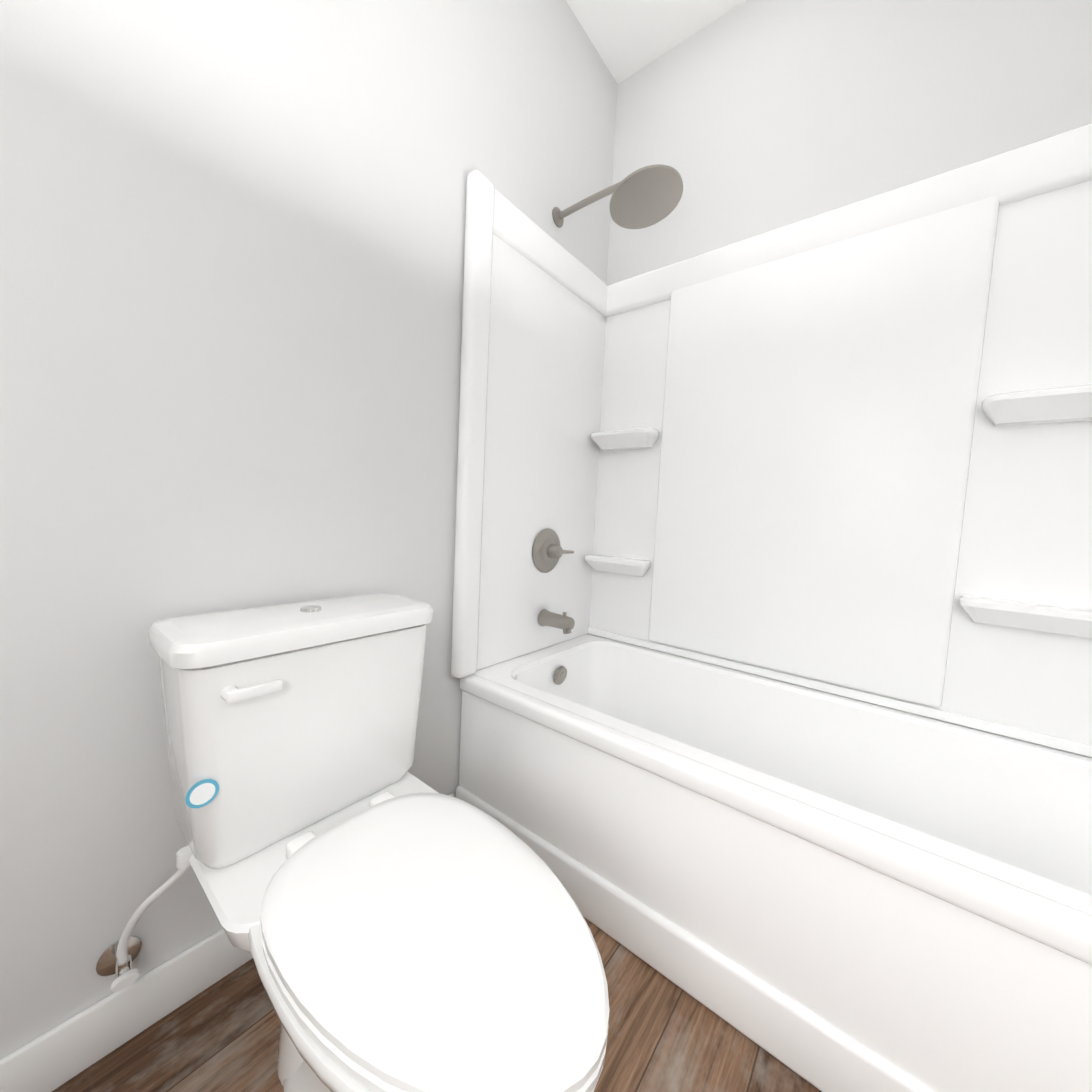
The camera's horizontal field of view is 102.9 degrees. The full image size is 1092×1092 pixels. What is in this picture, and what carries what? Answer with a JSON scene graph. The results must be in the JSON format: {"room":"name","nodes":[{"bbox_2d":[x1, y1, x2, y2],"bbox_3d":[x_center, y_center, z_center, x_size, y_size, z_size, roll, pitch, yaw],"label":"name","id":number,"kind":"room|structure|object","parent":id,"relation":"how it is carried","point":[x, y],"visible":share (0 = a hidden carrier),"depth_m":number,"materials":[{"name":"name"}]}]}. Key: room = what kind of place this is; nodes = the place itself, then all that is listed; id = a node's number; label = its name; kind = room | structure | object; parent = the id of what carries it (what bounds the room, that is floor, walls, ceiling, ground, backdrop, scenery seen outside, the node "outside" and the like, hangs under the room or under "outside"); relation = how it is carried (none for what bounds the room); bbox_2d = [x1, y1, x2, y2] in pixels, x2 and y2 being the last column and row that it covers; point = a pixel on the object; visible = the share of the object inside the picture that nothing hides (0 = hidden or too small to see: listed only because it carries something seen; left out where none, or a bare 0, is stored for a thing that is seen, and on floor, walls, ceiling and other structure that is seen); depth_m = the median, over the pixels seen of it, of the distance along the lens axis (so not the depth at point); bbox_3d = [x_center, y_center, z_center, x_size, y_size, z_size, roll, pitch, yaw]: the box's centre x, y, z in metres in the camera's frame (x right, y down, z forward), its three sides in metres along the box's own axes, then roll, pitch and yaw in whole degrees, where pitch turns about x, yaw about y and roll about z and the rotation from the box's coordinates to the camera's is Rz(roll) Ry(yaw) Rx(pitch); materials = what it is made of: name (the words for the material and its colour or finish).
{"room":"bathroom","nodes":[
{"label":"bathroom","id":0,"kind":"room"},
{"bbox_2d":[0,0,617,1059],"bbox_3d":[-0.728,-0.479,0.789,0.120,2.780,3.150,6,5,38],"label":"wall","id":1,"kind":"structure","parent":0,"point":[232,238],"depth_m":0.82,"materials":[{"name":"paint"}]},
{"bbox_2d":[0,793,453,1091],"bbox_3d":[-0.675,0.857,0.922,0.014,0.105,1.209,6,5,38],"label":"baseboard","id":2,"kind":"structure","parent":1,"relation":"attached to","point":[59,1055],"depth_m":0.79,"materials":[{"name":"paint"}]},
{"bbox_2d":[552,164,682,228],"bbox_3d":[0.218,-1.124,1.422,0.459,0.136,0.224,6,5,38],"label":"shower head","id":3,"kind":"object","parent":1,"relation":"attached to","point":[646,196],"visible":1,"depth_m":1.35},
{"bbox_2d":[52,917,820,1091],"bbox_3d":[0.302,1.061,0.014,2.940,0.080,3.150,6,5,38],"label":"floor","id":4,"kind":"structure","parent":0,"point":[665,1034],"depth_m":0.81,"materials":[{"name":"brown wood"}]},
{"bbox_2d":[96,593,609,1091],"bbox_3d":[-0.291,0.543,0.700,0.834,0.797,0.534,6,5,38],"label":"toilet","id":5,"kind":"object","parent":4,"relation":"on","point":[386,919],"visible":1,"depth_m":0.67,"materials":[{"name":"white ceramic"}]},
{"bbox_2d":[455,633,1091,1091],"bbox_3d":[0.602,0.708,1.147,1.692,0.491,0.741,6,5,38],"label":"bathtub","id":6,"kind":"object","parent":4,"relation":"on","point":[821,891],"visible":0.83,"depth_m":0.92,"materials":[{"name":"white plastic"}]},
{"bbox_2d":[566,0,744,83],"bbox_3d":[0.438,-1.789,-0.190,2.940,0.080,3.150,6,5,38],"label":"ceiling","id":7,"kind":"structure","parent":0,"point":[628,38],"depth_m":1.57,"materials":[{"name":"paint"}]},
{"bbox_2d":[607,0,1091,284],"bbox_3d":[1.364,-0.398,1.056,2.820,2.780,0.120,6,5,38],"label":"wall","id":8,"kind":"structure","parent":0,"point":[745,119],"depth_m":1.34,"materials":[{"name":"paint"}]},
{"bbox_2d":[451,123,1091,756],"bbox_3d":[0.636,-0.269,1.062,1.692,1.468,0.781,6,5,38],"label":"tub surround","id":9,"kind":"object","parent":8,"relation":"attached to","point":[845,451],"visible":0.98,"depth_m":1.30,"materials":[{"name":"white plastic"}]},
{"bbox_2d":[532,528,573,572],"bbox_3d":[0.031,0.020,1.621,0.064,0.168,0.184,6,5,38],"label":"shower valve","id":10,"kind":"object","parent":9,"relation":"attached to","point":[548,551],"visible":1,"depth_m":1.60,"materials":[{"name":"silver metal"}]},
{"bbox_2d":[538,609,574,633],"bbox_3d":[0.042,0.278,1.610,0.135,0.076,0.066,6,5,38],"label":"tub spout","id":11,"kind":"object","parent":9,"relation":"attached to","point":[564,622],"visible":1,"depth_m":1.59,"materials":[{"name":"silver metal"}]}
]}

